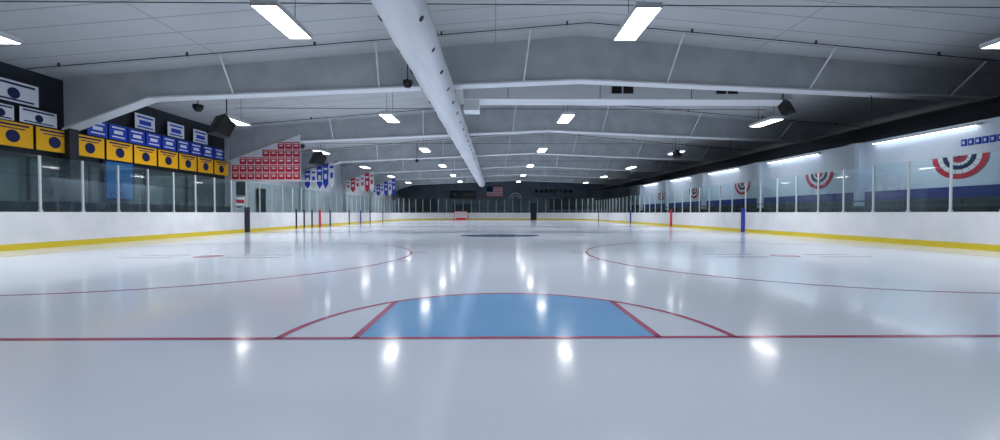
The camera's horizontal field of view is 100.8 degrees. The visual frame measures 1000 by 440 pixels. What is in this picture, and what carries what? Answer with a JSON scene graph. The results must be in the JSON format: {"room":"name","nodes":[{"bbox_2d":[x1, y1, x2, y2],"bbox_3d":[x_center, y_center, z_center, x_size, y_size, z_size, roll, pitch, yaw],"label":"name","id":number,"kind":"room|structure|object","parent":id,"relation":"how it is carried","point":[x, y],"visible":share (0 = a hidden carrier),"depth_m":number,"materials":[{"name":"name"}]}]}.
{"room":"indoor ice rink","nodes":[
{"label":"indoor ice rink","id":0,"kind":"room"},
{"bbox_2d":[0,61,397,212],"bbox_3d":[-15.270,-2.466,30.530,0.800,5.899,67.500,0,1,-1],"label":"wall","id":1,"kind":"structure","parent":0,"point":[12,168],"depth_m":17.62,"materials":[{"name":"black paint"}]},
{"bbox_2d":[0,76,58,127],"bbox_3d":[-14.979,-3.693,13.034,0.026,1.265,2.030,0,1,-1],"label":"banners","id":2,"kind":"object","parent":1,"relation":"hanging from","point":[12,90],"visible":1,"depth_m":13.03,"materials":[{"name":"white fabric"}]},
{"bbox_2d":[0,152,62,200],"bbox_3d":[-15.038,-1.344,13.332,0.060,1.440,1.784,0,1,-1],"label":"window","id":3,"kind":"structure","parent":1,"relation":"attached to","point":[28,184],"depth_m":13.18,"materials":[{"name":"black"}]},
{"bbox_2d":[0,118,228,175],"bbox_3d":[-14.983,-2.734,17.527,0.026,0.775,10.880,0,1,-1],"label":"banners","id":4,"kind":"object","parent":1,"relation":"hanging from","point":[12,133],"visible":0.99,"depth_m":15.59,"materials":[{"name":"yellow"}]},
{"bbox_2d":[79,158,208,204],"bbox_3d":[-15.096,-1.546,18.132,0.060,1.675,6.662,0,1,-1],"label":"windows","id":5,"kind":"structure","parent":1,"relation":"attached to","point":[126,180],"depth_m":16.41,"materials":[{"name":"blue"}]},
{"bbox_2d":[236,181,244,205],"bbox_3d":[-15.168,-1.557,24.156,0.060,1.436,0.784,0,1,-1],"label":"sign","id":6,"kind":"object","parent":1,"relation":"attached to","point":[240,185],"depth_m":24.17,"materials":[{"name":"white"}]},
{"bbox_2d":[257,188,265,211],"bbox_3d":[-15.195,-1.261,26.330,0.060,1.444,0.927,0,1,-1],"label":"window","id":7,"kind":"structure","parent":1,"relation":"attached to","point":[262,191],"depth_m":26.35,"materials":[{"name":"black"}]},
{"bbox_2d":[0,220,999,439],"bbox_3d":[1.113,0.485,30.353,28.659,0.003,61.350,0,1,-1],"label":"floor","id":8,"kind":"structure","parent":0,"point":[404,329],"depth_m":3.46,"materials":[{"name":"white ice"}]},
{"bbox_2d":[454,211,466,219],"bbox_3d":[-5.623,-0.637,59.834,1.890,1.250,1.060,0,1,-1],"label":"goal net","id":9,"kind":"object","parent":8,"relation":"on","point":[458,215],"visible":1,"depth_m":59.92,"materials":[{"name":"red"}]},
{"bbox_2d":[0,203,999,251],"bbox_3d":[-0.266,-0.763,30.315,26.180,2.500,61.630,0,1,-1],"label":"boards","id":10,"kind":"object","parent":8,"relation":"on","point":[18,230],"visible":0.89,"depth_m":15.24,"materials":[{"name":"white plastic"}]},
{"bbox_2d":[38,155,999,212],"bbox_3d":[-0.266,-1.518,30.302,26.120,1.950,61.571,0,1,-1],"label":"posts","id":11,"kind":"object","parent":10,"relation":"on","point":[39,157],"depth_m":16.81,"materials":[{"name":"silver metal"}]},
{"bbox_2d":[0,0,999,178],"bbox_3d":[2.621,-5.875,31.327,36.600,1.872,69.375,0,1,-1],"label":"ceiling","id":12,"kind":"structure","parent":0,"point":[62,39],"depth_m":12.79,"materials":[{"name":"metal"}]},
{"bbox_2d":[0,31,22,43],"bbox_3d":[-11.106,-4.535,8.641,0.520,1.096,1.550,0,1,-1],"label":"hanging light","id":13,"kind":"object","parent":12,"relation":"hanging from","point":[5,38],"visible":1,"depth_m":9.24,"materials":[{"name":"white plastic"}]},
{"bbox_2d":[192,100,203,111],"bbox_3d":[-11.085,-4.590,15.192,0.340,1.204,0.340,0,1,-1],"label":"dome camera","id":14,"kind":"object","parent":12,"relation":"hanging from","point":[197,107],"visible":0.86,"depth_m":15.11,"materials":[{"name":"grey plastic"}]},
{"bbox_2d":[206,99,235,138],"bbox_3d":[-10.809,-4.223,16.082,0.800,2.020,0.798,1,1,34],"label":"speaker","id":15,"kind":"object","parent":12,"relation":"hanging from","point":[222,126],"visible":0.94,"depth_m":15.92},
{"bbox_2d":[215,114,250,125],"bbox_3d":[-11.212,-4.684,17.439,0.520,1.096,1.550,0,1,-1],"label":"hanging light","id":16,"kind":"object","parent":12,"relation":"hanging from","point":[239,122],"visible":0.58,"depth_m":17.61,"materials":[{"name":"white plastic"}]},
{"bbox_2d":[250,0,311,38],"bbox_3d":[-4.556,-4.895,8.714,0.520,1.514,1.550,0,1,-1],"label":"hanging light","id":17,"kind":"object","parent":12,"relation":"hanging from","point":[273,11],"visible":1,"depth_m":8.53,"materials":[{"name":"white plastic"}]},
{"bbox_2d":[309,151,326,165],"bbox_3d":[-10.974,-4.321,24.839,0.995,2.120,1.030,0,1,-1],"label":"speaker","id":18,"kind":"object","parent":12,"relation":"hanging from","point":[318,158],"visible":0.95,"depth_m":24.71},
{"bbox_2d":[312,148,329,153],"bbox_3d":[-11.319,-4.832,26.237,0.520,1.096,1.550,0,1,-1],"label":"hanging light","id":19,"kind":"object","parent":12,"relation":"hanging from","point":[315,149],"visible":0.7,"depth_m":25.63,"materials":[{"name":"white plastic"}]},
{"bbox_2d":[359,165,370,168],"bbox_3d":[-11.425,-4.981,35.035,0.520,1.096,1.550,0,1,-1],"label":"hanging light","id":20,"kind":"object","parent":12,"relation":"hanging from","point":[362,166],"visible":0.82,"depth_m":34.96,"materials":[{"name":"white plastic"}]},
{"bbox_2d":[379,92,399,122],"bbox_3d":[-4.663,-5.044,17.512,0.520,1.514,1.550,0,1,-1],"label":"hanging light","id":21,"kind":"object","parent":12,"relation":"hanging from","point":[388,116],"visible":0.9,"depth_m":17.34,"materials":[{"name":"white plastic"}]},
{"bbox_2d":[403,64,411,87],"bbox_3d":[-3.120,-5.168,13.978,0.320,1.386,0.320,0,1,-1],"label":"dome camera","id":22,"kind":"object","parent":12,"relation":"hanging from","point":[407,83],"visible":0.92,"depth_m":13.89,"materials":[{"name":"grey plastic"}]},
{"bbox_2d":[419,138,430,151],"bbox_3d":[-4.769,-5.193,26.310,0.520,1.514,1.550,0,1,-1],"label":"hanging light","id":23,"kind":"object","parent":12,"relation":"hanging from","point":[422,148],"visible":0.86,"depth_m":26.08,"materials":[{"name":"white plastic"}]},
{"bbox_2d":[370,0,484,186],"bbox_3d":[-2.122,-5.067,26.594,0.989,2.214,58.600,0,1,-1],"label":"air duct","id":24,"kind":"object","parent":12,"relation":"in","point":[409,23],"visible":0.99,"depth_m":9.88,"materials":[{"name":"white metal"}]},
{"bbox_2d":[537,146,547,151],"bbox_3d":[2.680,-5.517,26.395,0.520,2.160,1.550,0,1,-1],"label":"hanging light","id":25,"kind":"object","parent":12,"relation":"hanging from","point":[542,148],"visible":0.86,"depth_m":26.07,"materials":[{"name":"white plastic"}]},
{"bbox_2d":[557,105,574,122],"bbox_3d":[2.787,-5.368,17.597,0.520,2.160,1.550,0,1,-1],"label":"hanging light","id":26,"kind":"object","parent":12,"relation":"hanging from","point":[565,117],"visible":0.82,"depth_m":17.34,"materials":[{"name":"white plastic"}]},
{"bbox_2d":[463,84,792,113],"bbox_3d":[4.904,-5.269,16.217,12.600,2.118,0.977,0,1,-1],"label":"duct","id":27,"kind":"object","parent":12,"relation":"in","point":[573,94],"visible":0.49,"depth_m":15.80,"materials":[{"name":"white metal"}]},
{"bbox_2d":[625,165,636,168],"bbox_3d":[11.174,-5.220,35.304,0.520,1.564,1.550,0,1,-1],"label":"hanging light","id":28,"kind":"object","parent":12,"relation":"hanging from","point":[631,166],"visible":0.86,"depth_m":35.03,"materials":[{"name":"white plastic"}]},
{"bbox_2d":[613,0,662,40],"bbox_3d":[2.893,-5.220,8.799,0.520,2.160,1.550,0,1,-1],"label":"hanging light","id":29,"kind":"object","parent":12,"relation":"hanging from","point":[641,14],"visible":1,"depth_m":8.62,"materials":[{"name":"white plastic"}]},
{"bbox_2d":[667,142,685,154],"bbox_3d":[11.280,-5.071,26.506,0.520,1.564,1.550,0,1,-1],"label":"hanging light","id":30,"kind":"object","parent":12,"relation":"hanging from","point":[681,150],"visible":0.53,"depth_m":26.01,"materials":[{"name":"white plastic"}]},
{"bbox_2d":[672,138,681,157],"bbox_3d":[10.705,-4.816,25.042,0.450,2.110,0.449,-1,1,-36],"label":"speaker","id":31,"kind":"object","parent":12,"relation":"hanging from","point":[676,153],"visible":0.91,"depth_m":24.98},
{"bbox_2d":[749,112,784,126],"bbox_3d":[11.386,-4.922,17.708,0.520,1.564,1.550,0,1,-1],"label":"hanging light","id":32,"kind":"object","parent":12,"relation":"hanging from","point":[772,119],"visible":0.86,"depth_m":17.52,"materials":[{"name":"white plastic"}]},
{"bbox_2d":[777,93,795,115],"bbox_3d":[10.819,-4.845,15.640,0.500,1.734,0.499,-1,1,-36],"label":"speaker","id":33,"kind":"object","parent":12,"relation":"hanging from","point":[785,107],"visible":0.91,"depth_m":15.54},
{"bbox_2d":[979,37,999,48],"bbox_3d":[11.492,-4.774,8.910,0.520,1.564,1.550,0,1,-1],"label":"hanging light","id":34,"kind":"object","parent":12,"relation":"hanging from","point":[995,43],"visible":1,"depth_m":9.54,"materials":[{"name":"white plastic"}]},
{"bbox_2d":[398,181,628,212],"bbox_3d":[2.219,-3.823,64.626,36.600,7.460,0.300,0,1,-1],"label":"wall","id":35,"kind":"structure","parent":0,"point":[526,189],"depth_m":64.49,"materials":[{"name":"black metal"}]},
{"bbox_2d":[450,191,474,197],"bbox_3d":[-5.777,-3.937,64.250,3.900,1.150,0.235,0,1,-1],"label":"scoreboard","id":36,"kind":"object","parent":35,"relation":"attached to","point":[453,194],"visible":1,"depth_m":64.14,"materials":[{"name":"black"}]},
{"bbox_2d":[486,186,502,196],"bbox_3d":[-0.828,-4.439,64.369,2.600,1.600,0.035,0,1,-1],"label":"flag","id":37,"kind":"object","parent":35,"relation":"attached to","point":[492,191],"visible":1,"depth_m":64.38,"materials":[{"name":"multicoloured fabric"}]},
{"bbox_2d":[405,190,606,212],"bbox_3d":[0.972,-2.414,64.412,31.500,4.650,0.105,0,1,-1],"label":"windows","id":38,"kind":"structure","parent":35,"relation":"in","point":[416,205],"depth_m":64.44,"materials":[{"name":"glass"}]},
{"bbox_2d":[629,117,999,212],"bbox_3d":[20.757,-2.474,30.965,0.340,5.899,67.500,0,1,-1],"label":"wall","id":39,"kind":"structure","parent":0,"point":[890,160],"depth_m":23.09,"materials":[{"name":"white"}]},
{"bbox_2d":[707,168,738,173],"label":"lights","id":40,"kind":"object","parent":39,"relation":"attached to","point":[733,168],"depth_m":37.67,"materials":[{"name":"white plastic"}]},
{"bbox_2d":[766,153,819,163],"label":"lights","id":41,"kind":"object","parent":39,"relation":"attached to","point":[812,154],"depth_m":28.78,"materials":[{"name":"white plastic"}]},
{"bbox_2d":[658,152,988,200],"bbox_3d":[20.584,-2.596,31.311,0.018,1.043,44.100,0,1,-1],"label":"bunting","id":42,"kind":"object","parent":39,"relation":"attached to","point":[964,166],"visible":0.84,"depth_m":19.23,"materials":[{"name":"red"}]},
{"bbox_2d":[871,123,979,143],"label":"lights","id":43,"kind":"object","parent":39,"relation":"attached to","point":[933,132],"depth_m":19.84,"materials":[{"name":"white plastic"}]},
{"bbox_2d":[961,134,999,146],"bbox_3d":[20.753,-3.440,17.706,0.037,0.300,1.820,0,1,-1],"label":"sign","id":44,"kind":"object","parent":39,"relation":"attached to","point":[992,137],"visible":1,"depth_m":17.91,"materials":[{"name":"blue"}]},
{"bbox_3d":[2.628,0.639,30.799,37.000,0.300,68.500,0,1,-1],"label":"floor","id":45,"kind":"structure","parent":0,"visible":0},
{"bbox_2d":[388,175,642,212],"bbox_3d":[2.292,-3.581,58.580,35.980,7.180,2.250,0,1,-1],"label":"frame","id":46,"kind":"object","parent":45,"relation":"on","point":[399,184],"visible":0.58,"depth_m":58.39,"materials":[{"name":"white"}]},
{"bbox_2d":[369,167,668,212],"bbox_3d":[2.398,-3.432,49.782,35.980,7.180,2.250,0,1,-1],"label":"frame","id":47,"kind":"object","parent":45,"relation":"on","point":[382,177],"visible":0.67,"depth_m":49.58,"materials":[{"name":"white metal"}]},
{"bbox_2d":[342,154,706,212],"bbox_3d":[2.505,-3.283,40.984,35.980,7.180,2.250,0,1,-1],"label":"frame","id":48,"kind":"object","parent":45,"relation":"on","point":[505,161],"visible":0.79,"depth_m":40.78,"materials":[{"name":"white metal"}]},
{"bbox_2d":[303,161,395,195],"bbox_3d":[-13.768,-3.635,40.492,2.855,2.200,17.617,0,1,-1],"label":"banners","id":49,"kind":"object","parent":48,"relation":"hanging from","point":[389,187],"visible":0.98,"depth_m":40.49,"materials":[{"name":"blue"}]},
{"bbox_2d":[58,30,999,202],"bbox_3d":[2.824,-2.837,14.589,35.980,7.180,2.250,0,1,-1],"label":"frame","id":50,"kind":"object","parent":45,"relation":"on","point":[89,101],"visible":0.96,"depth_m":14.38,"materials":[{"name":"white metal"}]},
{"bbox_2d":[87,111,224,160],"bbox_3d":[-15.049,-3.837,18.848,0.026,1.315,7.660,0,1,-1],"label":"banners","id":51,"kind":"object","parent":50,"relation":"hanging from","point":[142,121],"visible":0.92,"depth_m":18.09,"materials":[{"name":"blue fabric"}]},
{"bbox_2d":[300,133,764,212],"bbox_3d":[2.611,-3.135,32.185,35.980,7.180,2.250,0,1,-1],"label":"frame","id":52,"kind":"object","parent":45,"relation":"on","point":[556,144],"visible":0.84,"depth_m":31.99,"materials":[{"name":"white metal"}]},
{"bbox_2d":[587,95,999,191],"bbox_3d":[16.754,-3.990,32.142,7.617,3.593,58.000,0,1,-1],"label":"canopy","id":53,"kind":"object","parent":52,"relation":"hanging from","point":[987,108],"visible":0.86,"depth_m":18.70,"materials":[{"name":"black"}]},
{"bbox_2d":[225,105,865,211],"bbox_3d":[2.717,-2.986,23.387,35.980,7.180,2.250,0,1,-1],"label":"frame","id":54,"kind":"object","parent":45,"relation":"on","point":[516,119],"visible":0.7,"depth_m":23.19,"materials":[{"name":"white metal"}]},
{"bbox_2d":[231,135,322,180],"bbox_3d":[-12.388,-3.438,22.917,5.080,2.601,0.052,0,1,-1],"label":"banners","id":55,"kind":"object","parent":54,"relation":"hanging from","point":[280,161],"visible":1,"depth_m":22.92,"materials":[{"name":"red fabric"}]},
{"bbox_2d":[627,196,999,212],"bbox_3d":[16.962,-0.385,32.205,5.500,1.680,52.000,0,1,-1],"label":"bleachers","id":56,"kind":"object","parent":45,"relation":"on","point":[992,207],"visible":0.29,"depth_m":21.09,"materials":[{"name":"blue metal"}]}
]}

